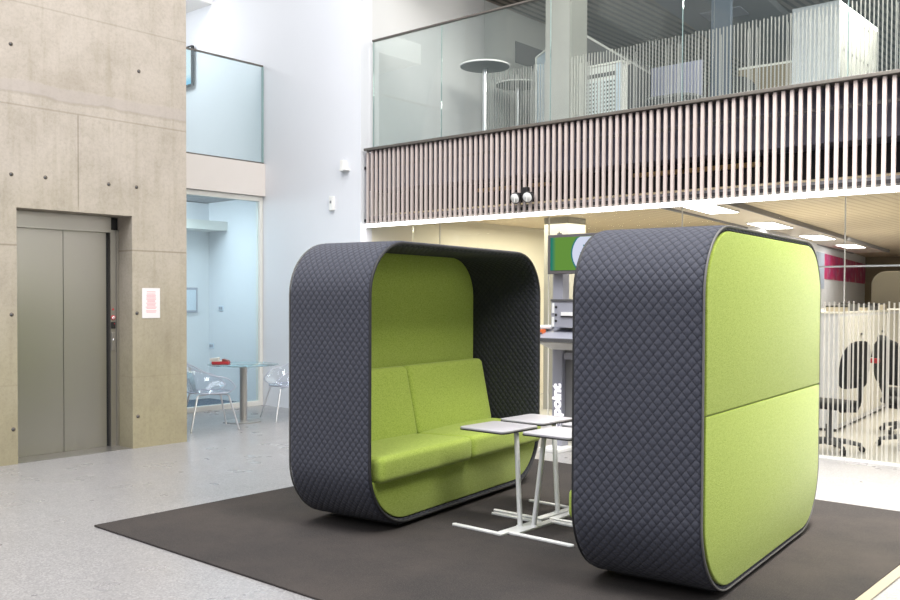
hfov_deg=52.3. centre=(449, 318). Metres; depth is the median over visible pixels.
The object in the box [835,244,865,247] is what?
ceiling light
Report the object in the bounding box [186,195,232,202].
ceiling
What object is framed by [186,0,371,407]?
wall
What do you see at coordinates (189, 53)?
television
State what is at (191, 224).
trim
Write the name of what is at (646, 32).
ceiling
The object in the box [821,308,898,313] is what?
countertop
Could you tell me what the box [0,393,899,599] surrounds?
floor
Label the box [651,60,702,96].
divider
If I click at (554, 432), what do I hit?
side table
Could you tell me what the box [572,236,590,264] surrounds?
picture
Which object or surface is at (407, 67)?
wall
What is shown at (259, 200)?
window
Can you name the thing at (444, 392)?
cushion
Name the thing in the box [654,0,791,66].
raft
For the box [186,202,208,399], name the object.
wall
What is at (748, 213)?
raft
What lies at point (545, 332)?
shelf
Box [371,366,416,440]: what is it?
cushion
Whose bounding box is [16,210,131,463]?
door
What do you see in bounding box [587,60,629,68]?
countertop
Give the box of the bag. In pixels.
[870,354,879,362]
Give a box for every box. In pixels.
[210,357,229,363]
[826,305,847,311]
[840,303,857,310]
[860,304,877,309]
[860,306,867,310]
[870,303,886,309]
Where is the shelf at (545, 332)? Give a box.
[540,327,572,338]
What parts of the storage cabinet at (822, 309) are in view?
cabinet door, cabinet door, cabinet door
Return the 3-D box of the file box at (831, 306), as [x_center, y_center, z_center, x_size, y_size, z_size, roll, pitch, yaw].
[4.264,-0.114,10.084,0.184,0.065,0.244,1,2,35]
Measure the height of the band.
0.460 m
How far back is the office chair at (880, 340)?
8.62 m
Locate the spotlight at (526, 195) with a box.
[510,187,533,203]
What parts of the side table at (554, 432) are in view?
post, foot frame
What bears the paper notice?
attached to the wall at (93, 92)
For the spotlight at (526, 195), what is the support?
attached to the balcony
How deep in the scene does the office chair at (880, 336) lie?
9.61 m
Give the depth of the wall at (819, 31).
9.73 m
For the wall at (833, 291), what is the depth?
18.07 m
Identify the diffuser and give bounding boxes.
[837,245,864,247]
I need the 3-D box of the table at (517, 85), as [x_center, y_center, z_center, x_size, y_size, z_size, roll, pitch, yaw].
[0.915,-2.564,12.320,0.624,1.180,0.624,1,2,41]
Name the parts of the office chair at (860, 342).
seat, stem, backrest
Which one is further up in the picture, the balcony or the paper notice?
the balcony
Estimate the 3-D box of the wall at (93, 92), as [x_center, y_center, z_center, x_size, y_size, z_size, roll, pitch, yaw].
[-6.421,-2.236,4.862,0.747,7.000,11.035,1,2,41]
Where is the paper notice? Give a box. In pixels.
[142,288,159,317]
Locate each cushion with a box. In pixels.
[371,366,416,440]
[371,433,470,482]
[403,358,490,432]
[419,418,540,457]
[569,490,571,516]
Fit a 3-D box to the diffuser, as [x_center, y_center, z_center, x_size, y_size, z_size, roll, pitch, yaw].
[7.214,-1.301,16.472,0.310,0.004,1.080,1,2,33]
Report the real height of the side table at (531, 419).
0.596 m
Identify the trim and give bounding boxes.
[186,153,264,196]
[186,219,226,231]
[369,175,899,222]
[391,142,899,212]
[477,162,760,191]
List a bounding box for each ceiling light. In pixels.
[683,204,739,213]
[746,221,793,228]
[798,234,835,239]
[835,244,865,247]
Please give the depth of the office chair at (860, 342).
8.26 m
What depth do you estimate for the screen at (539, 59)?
11.89 m
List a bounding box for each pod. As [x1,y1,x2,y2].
[289,241,540,524]
[569,225,820,591]
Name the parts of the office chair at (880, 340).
backrest, seat, stem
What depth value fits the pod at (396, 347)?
6.12 m
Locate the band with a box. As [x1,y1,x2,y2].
[824,254,864,283]
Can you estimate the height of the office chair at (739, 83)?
1.389 m
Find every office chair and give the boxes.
[732,76,756,93]
[819,341,870,455]
[874,339,899,450]
[877,335,899,434]
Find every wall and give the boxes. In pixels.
[0,0,186,465]
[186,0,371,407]
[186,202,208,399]
[372,0,653,393]
[587,35,650,108]
[739,60,791,89]
[748,227,864,307]
[791,0,876,84]
[865,256,899,303]
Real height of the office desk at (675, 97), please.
1.060 m
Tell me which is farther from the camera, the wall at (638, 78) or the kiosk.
the wall at (638, 78)
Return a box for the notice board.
[816,251,824,288]
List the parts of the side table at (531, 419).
foot frame, post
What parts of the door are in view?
call panel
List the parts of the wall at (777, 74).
trim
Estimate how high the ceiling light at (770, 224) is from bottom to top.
0.016 m
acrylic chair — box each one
[187,362,239,432]
[260,363,288,421]
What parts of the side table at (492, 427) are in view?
foot frame, post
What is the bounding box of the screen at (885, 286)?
[871,271,899,308]
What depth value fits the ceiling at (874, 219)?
11.38 m
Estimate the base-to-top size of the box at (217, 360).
0.074 m
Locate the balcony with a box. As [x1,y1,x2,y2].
[362,69,899,227]
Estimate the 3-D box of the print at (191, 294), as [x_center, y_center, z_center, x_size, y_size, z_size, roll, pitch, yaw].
[-3.576,-0.253,12.356,0.003,0.280,0.340,1,2,41]
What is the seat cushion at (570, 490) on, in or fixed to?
on the pod at (696, 349)
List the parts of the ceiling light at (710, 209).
frame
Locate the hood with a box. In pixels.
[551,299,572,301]
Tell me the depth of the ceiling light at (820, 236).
14.09 m
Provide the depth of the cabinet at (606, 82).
11.51 m
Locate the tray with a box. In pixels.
[212,361,229,363]
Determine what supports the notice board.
attached to the wall at (833, 291)
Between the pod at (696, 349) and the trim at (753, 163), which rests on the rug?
the pod at (696, 349)
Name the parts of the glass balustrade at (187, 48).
handrail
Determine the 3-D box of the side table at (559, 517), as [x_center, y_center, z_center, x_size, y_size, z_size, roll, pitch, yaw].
[0.936,0.964,5.763,0.449,0.596,0.454,1,2,41]
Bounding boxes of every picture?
[187,288,197,312]
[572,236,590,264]
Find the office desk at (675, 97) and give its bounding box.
[644,92,705,105]
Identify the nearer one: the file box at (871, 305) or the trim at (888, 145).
the trim at (888, 145)
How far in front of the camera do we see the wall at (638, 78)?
13.20 m
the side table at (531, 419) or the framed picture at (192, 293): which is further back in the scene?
the framed picture at (192, 293)
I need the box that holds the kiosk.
[538,232,595,452]
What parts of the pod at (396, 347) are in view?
panel, panel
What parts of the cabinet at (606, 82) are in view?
perforated panel, post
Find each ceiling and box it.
[186,0,211,12]
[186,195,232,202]
[391,172,899,256]
[486,0,899,84]
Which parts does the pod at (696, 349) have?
panel, panel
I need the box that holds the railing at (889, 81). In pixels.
[369,77,899,192]
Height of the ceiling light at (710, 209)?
0.016 m
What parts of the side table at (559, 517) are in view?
foot frame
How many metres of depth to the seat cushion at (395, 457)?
5.68 m
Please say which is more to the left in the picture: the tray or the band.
the tray
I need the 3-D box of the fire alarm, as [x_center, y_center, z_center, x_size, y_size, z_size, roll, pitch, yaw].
[-1.245,-1.808,10.799,0.125,0.130,0.070,1,2,41]
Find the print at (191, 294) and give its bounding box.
[187,290,195,309]
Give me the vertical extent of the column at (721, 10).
2.200 m
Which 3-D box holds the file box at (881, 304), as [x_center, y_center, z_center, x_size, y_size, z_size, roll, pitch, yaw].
[5.550,-0.159,11.879,0.184,0.085,0.244,1,2,35]
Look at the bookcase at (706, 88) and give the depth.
16.76 m
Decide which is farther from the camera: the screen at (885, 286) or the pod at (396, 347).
the screen at (885, 286)
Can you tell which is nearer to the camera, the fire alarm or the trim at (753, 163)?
the trim at (753, 163)
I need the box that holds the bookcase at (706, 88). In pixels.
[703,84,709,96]
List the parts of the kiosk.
post, panel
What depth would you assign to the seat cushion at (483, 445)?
6.40 m
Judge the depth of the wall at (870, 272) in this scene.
21.68 m
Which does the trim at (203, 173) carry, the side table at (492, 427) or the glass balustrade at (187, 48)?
the glass balustrade at (187, 48)
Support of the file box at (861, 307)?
on the countertop
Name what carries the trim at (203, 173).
attached to the wall at (315, 56)
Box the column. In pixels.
[543,0,586,408]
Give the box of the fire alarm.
[339,160,349,171]
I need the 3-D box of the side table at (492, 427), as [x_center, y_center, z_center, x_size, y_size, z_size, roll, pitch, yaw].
[0.295,0.964,5.636,0.402,0.596,0.454,1,2,41]
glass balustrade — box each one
[186,47,263,163]
[372,0,849,146]
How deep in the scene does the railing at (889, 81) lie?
8.03 m
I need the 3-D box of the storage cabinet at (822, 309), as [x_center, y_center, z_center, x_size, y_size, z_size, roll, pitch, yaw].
[5.085,0.515,12.048,1.230,1.270,5.010,1,2,36]
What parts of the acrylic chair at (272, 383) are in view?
leg, backrest, leg, seat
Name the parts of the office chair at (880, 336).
seat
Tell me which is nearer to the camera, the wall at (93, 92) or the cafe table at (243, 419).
the wall at (93, 92)
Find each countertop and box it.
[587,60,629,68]
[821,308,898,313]
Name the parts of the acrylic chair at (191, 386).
leg, backrest, seat, under frame, leg, leg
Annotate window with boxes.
[186,189,262,412]
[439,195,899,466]
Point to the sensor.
(331, 198)
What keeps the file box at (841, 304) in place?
on the countertop
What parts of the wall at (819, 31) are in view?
panel, panel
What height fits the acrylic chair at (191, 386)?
0.826 m
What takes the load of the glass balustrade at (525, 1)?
on the balcony
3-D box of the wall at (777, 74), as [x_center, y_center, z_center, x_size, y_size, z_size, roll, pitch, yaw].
[4.382,-2.743,12.683,0.770,1.550,0.070,1,2,37]
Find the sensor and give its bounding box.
[329,196,334,210]
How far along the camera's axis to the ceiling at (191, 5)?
12.55 m
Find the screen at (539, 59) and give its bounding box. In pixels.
[535,50,544,122]
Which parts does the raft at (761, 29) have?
lamp frame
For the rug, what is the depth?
4.97 m
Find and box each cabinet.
[586,60,629,114]
[819,308,899,430]
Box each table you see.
[208,362,278,423]
[452,421,541,535]
[460,59,509,130]
[494,414,571,520]
[495,79,534,125]
[509,426,573,546]
[549,422,571,523]
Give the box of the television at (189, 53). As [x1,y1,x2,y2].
[186,45,193,87]
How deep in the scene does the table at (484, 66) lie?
11.30 m
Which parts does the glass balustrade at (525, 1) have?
handrail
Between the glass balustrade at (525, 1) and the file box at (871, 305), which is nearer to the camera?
the glass balustrade at (525, 1)
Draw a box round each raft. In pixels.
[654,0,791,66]
[660,203,889,253]
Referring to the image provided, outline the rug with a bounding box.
[94,459,899,599]
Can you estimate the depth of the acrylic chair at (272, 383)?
10.67 m

